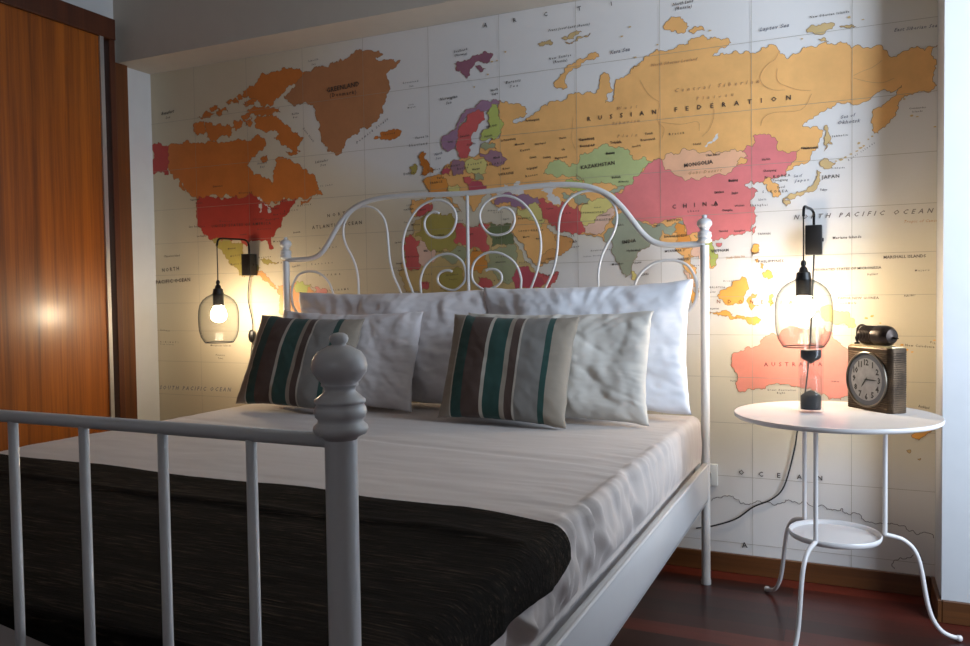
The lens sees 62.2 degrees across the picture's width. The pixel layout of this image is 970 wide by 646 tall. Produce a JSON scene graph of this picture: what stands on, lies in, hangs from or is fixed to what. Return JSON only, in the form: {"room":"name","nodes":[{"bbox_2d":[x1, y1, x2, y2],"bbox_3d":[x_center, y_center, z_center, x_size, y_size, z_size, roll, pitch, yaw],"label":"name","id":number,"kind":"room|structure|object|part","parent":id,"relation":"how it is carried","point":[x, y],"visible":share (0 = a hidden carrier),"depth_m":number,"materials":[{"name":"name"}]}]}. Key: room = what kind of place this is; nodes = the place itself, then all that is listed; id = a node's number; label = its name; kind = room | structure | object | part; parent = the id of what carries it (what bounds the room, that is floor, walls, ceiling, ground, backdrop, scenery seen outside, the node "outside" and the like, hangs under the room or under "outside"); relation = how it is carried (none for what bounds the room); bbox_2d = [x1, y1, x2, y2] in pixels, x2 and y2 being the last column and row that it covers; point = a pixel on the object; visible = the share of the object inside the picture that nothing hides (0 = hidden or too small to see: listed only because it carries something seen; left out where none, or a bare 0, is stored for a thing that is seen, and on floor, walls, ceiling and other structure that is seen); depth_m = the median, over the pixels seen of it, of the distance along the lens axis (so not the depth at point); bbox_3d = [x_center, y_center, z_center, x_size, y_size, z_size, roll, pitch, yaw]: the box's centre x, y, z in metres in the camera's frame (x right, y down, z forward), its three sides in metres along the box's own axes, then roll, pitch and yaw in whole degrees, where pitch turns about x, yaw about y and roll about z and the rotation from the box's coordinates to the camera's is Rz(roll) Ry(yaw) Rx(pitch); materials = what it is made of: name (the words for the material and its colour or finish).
{"room":"bedroom","nodes":[
{"label":"bedroom","id":0,"kind":"room"},
{"bbox_2d":[62,0,159,420],"bbox_3d":[-2.477,-0.349,1.905,0.100,2.550,4.200,0,2,25],"label":"wall","id":1,"kind":"structure","parent":0,"point":[139,85],"depth_m":3.73,"materials":[{"name":"white paint"}]},
{"bbox_2d":[115,62,137,418],"bbox_3d":[-1.623,-0.152,3.623,0.022,2.012,0.082,0,2,25],"label":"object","id":2,"kind":"object","parent":1,"relation":"attached to","point":[121,70],"visible":0.44,"depth_m":3.62,"materials":[{"name":"brown wood"}]},
{"bbox_2d":[150,0,937,576],"bbox_3d":[-0.115,-0.427,3.187,3.329,2.550,0.100,0,2,25],"label":"wall","id":3,"kind":"structure","parent":0,"point":[579,0],"depth_m":2.48,"materials":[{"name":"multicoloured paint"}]},
{"bbox_2d":[198,237,256,356],"bbox_3d":[-1.098,0.094,3.444,0.166,0.918,0.278,0,2,25],"label":"wall lamp","id":4,"kind":"object","parent":3,"relation":"attached to","point":[248,261],"visible":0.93,"depth_m":3.40,"materials":[{"name":"black metal"}]},
{"bbox_3d":[-1.126,-0.246,3.381,0.004,0.164,0.004,0,2,25],"label":"pendant cord","id":5,"kind":"part","parent":4,"relation":"part of","materials":[{"name":"black plastic"}]},
{"bbox_3d":[-1.123,-0.021,3.389,0.166,0.204,0.166,0,2,25],"label":"lamp shade","id":6,"kind":"part","parent":4,"relation":"part of","materials":[{"name":"clear glass"}]},
{"bbox_3d":[-1.123,-0.039,3.389,0.064,0.070,0.064,0,2,25],"label":"light bulb","id":7,"kind":"part","parent":4,"relation":"part of","materials":[{"name":"white glass"}]},
{"bbox_3d":[-1.082,-0.332,3.454,0.011,0.067,0.183,0,2,32],"label":"bracket arm","id":8,"kind":"part","parent":4,"relation":"part of","materials":[{"name":"black metal"}]},
{"bbox_3d":[-1.039,0.167,3.561,0.037,0.763,0.015,0,2,25],"label":"power cord","id":9,"kind":"part","parent":4,"relation":"part of","materials":[{"name":"black plastic"}]},
{"bbox_2d":[248,330,254,342],"bbox_3d":[-1.032,0.058,3.553,0.034,0.058,0.018,0,2,25],"label":"switch","id":10,"kind":"object","parent":4,"relation":"attached to","point":[251,336],"depth_m":3.55,"materials":[{"name":"black plastic"}]},
{"bbox_2d":[113,0,578,73],"bbox_3d":[-0.146,-1.427,2.995,3.229,0.538,0.200,0,2,25],"label":"trim","id":11,"kind":"structure","parent":3,"relation":"attached to","point":[152,36],"depth_m":3.29,"materials":[{"name":"paint"}]},
{"bbox_2d":[150,0,937,576],"bbox_3d":[-0.065,-0.189,3.117,3.277,1.946,0.003,0,2,25],"label":"mural","id":12,"kind":"object","parent":3,"relation":"attached to","point":[743,115],"visible":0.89,"depth_m":2.81},
{"bbox_2d":[695,463,717,485],"bbox_3d":[0.761,0.520,2.762,0.076,0.076,0.012,0,2,25],"label":"wall socket","id":13,"kind":"object","parent":3,"relation":"attached to","point":[713,467],"visible":0.32,"depth_m":2.75,"materials":[{"name":"white plastic"}]},
{"bbox_2d":[696,205,832,528],"bbox_3d":[0.866,0.178,2.549,0.440,1.080,0.278,0,2,25],"label":"wall lamp","id":14,"kind":"object","parent":3,"relation":"attached to","point":[803,307],"visible":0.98,"depth_m":2.44,"materials":[{"name":"black metal"}]},
{"bbox_3d":[0.962,-0.249,2.426,0.004,0.151,0.004,0,2,25],"label":"pendant cord","id":15,"kind":"part","parent":14,"relation":"part of","materials":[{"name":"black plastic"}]},
{"bbox_3d":[0.964,-0.048,2.433,0.064,0.070,0.064,0,2,25],"label":"light bulb","id":16,"kind":"part","parent":14,"relation":"part of","materials":[{"name":"white glass"}]},
{"bbox_3d":[0.965,-0.030,2.434,0.166,0.204,0.166,0,2,25],"label":"lamp shade","id":17,"kind":"part","parent":14,"relation":"part of","materials":[{"name":"clear glass"}]},
{"bbox_3d":[1.006,-0.335,2.498,0.011,0.054,0.183,0,2,32],"label":"bracket arm","id":18,"kind":"part","parent":14,"relation":"part of","materials":[{"name":"black metal"}]},
{"bbox_2d":[666,547,930,597],"bbox_3d":[-0.081,0.816,3.161,3.217,0.065,0.012,0,2,25],"label":"baseboard","id":19,"kind":"structure","parent":3,"relation":"attached to","point":[835,575],"depth_m":2.63,"materials":[{"name":"brown wood"}]},
{"bbox_2d":[610,564,969,645],"bbox_3d":[-0.333,0.953,0.978,4.773,0.050,4.400,0,2,25],"label":"floor","id":20,"kind":"structure","parent":0,"point":[736,609],"depth_m":2.36,"materials":[{"name":"brown wood"}]},
{"bbox_2d":[0,0,125,450],"bbox_3d":[-2.287,-0.178,2.135,0.052,2.186,3.164,0,2,25],"label":"wardrobe","id":21,"kind":"object","parent":20,"relation":"on","point":[62,341],"visible":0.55,"depth_m":3.28,"materials":[{"name":"brown wood"}]},
{"bbox_3d":[-2.302,-1.225,2.099,0.052,0.090,3.164,0,2,25],"label":"header panel","id":22,"kind":"part","parent":21,"relation":"part of","materials":[{"name":"brown wood"}]},
{"bbox_2d":[0,182,711,645],"bbox_3d":[-0.472,0.219,2.036,1.732,1.348,2.095,0,2,25],"label":"frame","id":23,"kind":"object","parent":20,"relation":"on","point":[340,410],"visible":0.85,"depth_m":0.90,"materials":[{"name":"white metal"}]},
{"bbox_3d":[-0.899,0.110,1.103,1.680,0.014,0.014,0,2,25],"label":"foot rail","id":24,"kind":"part","parent":23,"relation":"part of","materials":[{"name":"white metal"}]},
{"bbox_3d":[-0.809,0.299,3.319,0.032,1.108,0.032,0,2,25],"label":"bed post","id":25,"kind":"part","parent":23,"relation":"part of","materials":[{"name":"white metal"}]},
{"bbox_3d":[-0.129,0.520,0.768,0.034,0.826,0.034,0,2,25],"label":"bed post","id":26,"kind":"part","parent":23,"relation":"part of","materials":[{"name":"white metal"}]},
{"bbox_2d":[539,471,692,645],"bbox_3d":[-0.461,0.471,2.050,1.614,0.256,1.966,0,2,25],"label":"mattress","id":27,"kind":"object","parent":23,"relation":"on","point":[591,588],"visible":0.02,"depth_m":1.66,"materials":[{"name":"white fabric"}]},
{"bbox_2d":[0,403,701,645],"bbox_3d":[-0.444,0.414,2.039,1.686,0.181,1.980,0,2,25],"label":"fitted sheet","id":28,"kind":"object","parent":27,"relation":"on","point":[601,482],"visible":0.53,"depth_m":1.94,"materials":[{"name":"fabric"}]},
{"bbox_2d":[0,454,570,645],"bbox_3d":[-0.733,0.411,1.433,1.710,0.153,0.682,0,2,25],"label":"throw","id":29,"kind":"object","parent":28,"relation":"on","point":[431,574],"visible":0.84,"depth_m":1.16,"materials":[{"name":"fabric"}]},
{"bbox_2d":[236,315,364,408],"bbox_3d":[-0.653,0.138,2.829,0.468,0.330,0.182,0,2,25],"label":"striped cushion","id":30,"kind":"object","parent":28,"relation":"on","point":[279,372],"visible":0.8,"depth_m":2.80,"materials":[{"name":"multicoloured fabric"}]},
{"bbox_2d":[283,310,422,411],"bbox_3d":[-0.505,0.126,2.876,0.614,0.346,0.184,0,2,25],"label":"sleeping pillow","id":31,"kind":"object","parent":28,"relation":"on","point":[388,343],"visible":0.42,"depth_m":2.76,"materials":[{"name":"white fabric"}]},
{"bbox_2d":[299,290,487,403],"bbox_3d":[-0.363,0.087,2.971,0.842,0.413,0.189,0,2,25],"label":"sleeping pillow","id":32,"kind":"object","parent":28,"relation":"on","point":[439,309],"visible":0.35,"depth_m":2.85,"materials":[{"name":"white fabric"}]},
{"bbox_2d":[437,314,579,428],"bbox_3d":[0.069,0.139,2.476,0.434,0.333,0.160,0,2,25],"label":"striped cushion","id":33,"kind":"object","parent":28,"relation":"on","point":[514,369],"visible":1,"depth_m":2.43,"materials":[{"name":"multicoloured fabric"}]},
{"bbox_2d":[468,311,652,425],"bbox_3d":[0.209,0.133,2.523,0.630,0.337,0.174,0,2,25],"label":"sleeping pillow","id":34,"kind":"object","parent":28,"relation":"on","point":[607,380],"visible":0.5,"depth_m":2.41,"materials":[{"name":"beige fabric"}]},
{"bbox_2d":[484,279,692,414],"bbox_3d":[0.316,0.079,2.648,0.735,0.434,0.196,0,2,25],"label":"sleeping pillow","id":35,"kind":"object","parent":28,"relation":"on","point":[666,375],"visible":0.44,"depth_m":2.53,"materials":[{"name":"white fabric"}]},
{"bbox_3d":[0.290,0.554,1.702,0.044,0.126,2.020,0,2,25],"label":"rail","id":36,"kind":"part","parent":23,"relation":"part of","materials":[{"name":"white metal"}]},
{"bbox_3d":[0.719,0.302,2.621,0.032,1.108,0.032,0,2,25],"label":"bed post","id":37,"kind":"part","parent":23,"relation":"part of","materials":[{"name":"white metal"}]},
{"bbox_2d":[734,401,962,645],"bbox_3d":[0.993,0.558,2.220,0.585,0.613,0.571,0,2,25],"label":"round side table","id":38,"kind":"object","parent":20,"relation":"on","point":[834,417],"visible":1,"depth_m":2.19,"materials":[{"name":"white metal"}]},
{"bbox_3d":[0.920,0.552,2.453,0.017,0.612,0.218,-1,2,-15],"label":"leg","id":39,"kind":"part","parent":38,"relation":"part of","materials":[{"name":"white metal"}]},
{"bbox_3d":[0.827,0.566,2.096,0.017,0.612,0.218,1,3,44],"label":"leg","id":40,"kind":"part","parent":38,"relation":"part of","materials":[{"name":"white metal"}]},
{"bbox_2d":[801,349,820,409],"bbox_3d":[0.921,0.131,2.272,0.065,0.240,0.065,0,2,25],"label":"hourglass","id":41,"kind":"object","parent":38,"relation":"on","point":[810,400],"visible":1,"depth_m":2.25,"materials":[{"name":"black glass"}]},
{"bbox_2d":[788,519,882,549],"bbox_3d":[0.978,0.591,2.248,0.243,0.018,0.243,0,2,25],"label":"tray","id":42,"kind":"object","parent":38,"relation":"on","point":[832,534],"depth_m":2.25,"materials":[{"name":"white metal"}]},
{"bbox_2d":[846,324,906,413],"bbox_3d":[1.117,0.126,2.299,0.070,0.244,0.178,-1,2,-15],"label":"clock","id":43,"kind":"object","parent":38,"relation":"on","point":[876,368],"visible":1,"depth_m":2.25,"materials":[{"name":"brown metal"}]},
{"bbox_3d":[1.100,0.032,2.350,0.008,0.059,0.036,-2,2,-27],"label":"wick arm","id":44,"kind":"part","parent":43,"relation":"part of"},
{"bbox_3d":[1.119,0.065,2.298,0.052,0.004,0.166,-1,2,-15],"label":"plate","id":45,"kind":"part","parent":43,"relation":"part of","materials":[{"name":"gold metal"}]},
{"bbox_3d":[1.184,0.557,2.195,0.218,0.612,0.017,0,2,15],"label":"leg","id":46,"kind":"part","parent":38,"relation":"part of","materials":[{"name":"white metal"}]},
{"bbox_2d":[935,0,969,602],"bbox_3d":[2.014,-0.420,2.104,1.444,2.550,0.300,0,2,25],"label":"wall pillar","id":47,"kind":"structure","parent":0,"point":[952,485],"depth_m":2.27,"materials":[{"name":"white paint"}]},
{"bbox_2d":[931,576,941,622],"bbox_3d":[1.346,0.823,2.399,0.012,0.065,0.212,0,2,25],"label":"baseboard","id":48,"kind":"structure","parent":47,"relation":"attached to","point":[935,595],"depth_m":2.35,"materials":[{"name":"brown wood"}]},
{"bbox_2d":[942,600,969,626],"bbox_3d":[1.921,0.827,2.025,1.344,0.065,0.012,0,2,25],"label":"baseboard","id":49,"kind":"structure","parent":47,"relation":"attached to","point":[953,612],"depth_m":2.29,"materials":[{"name":"brown wood"}]}
]}

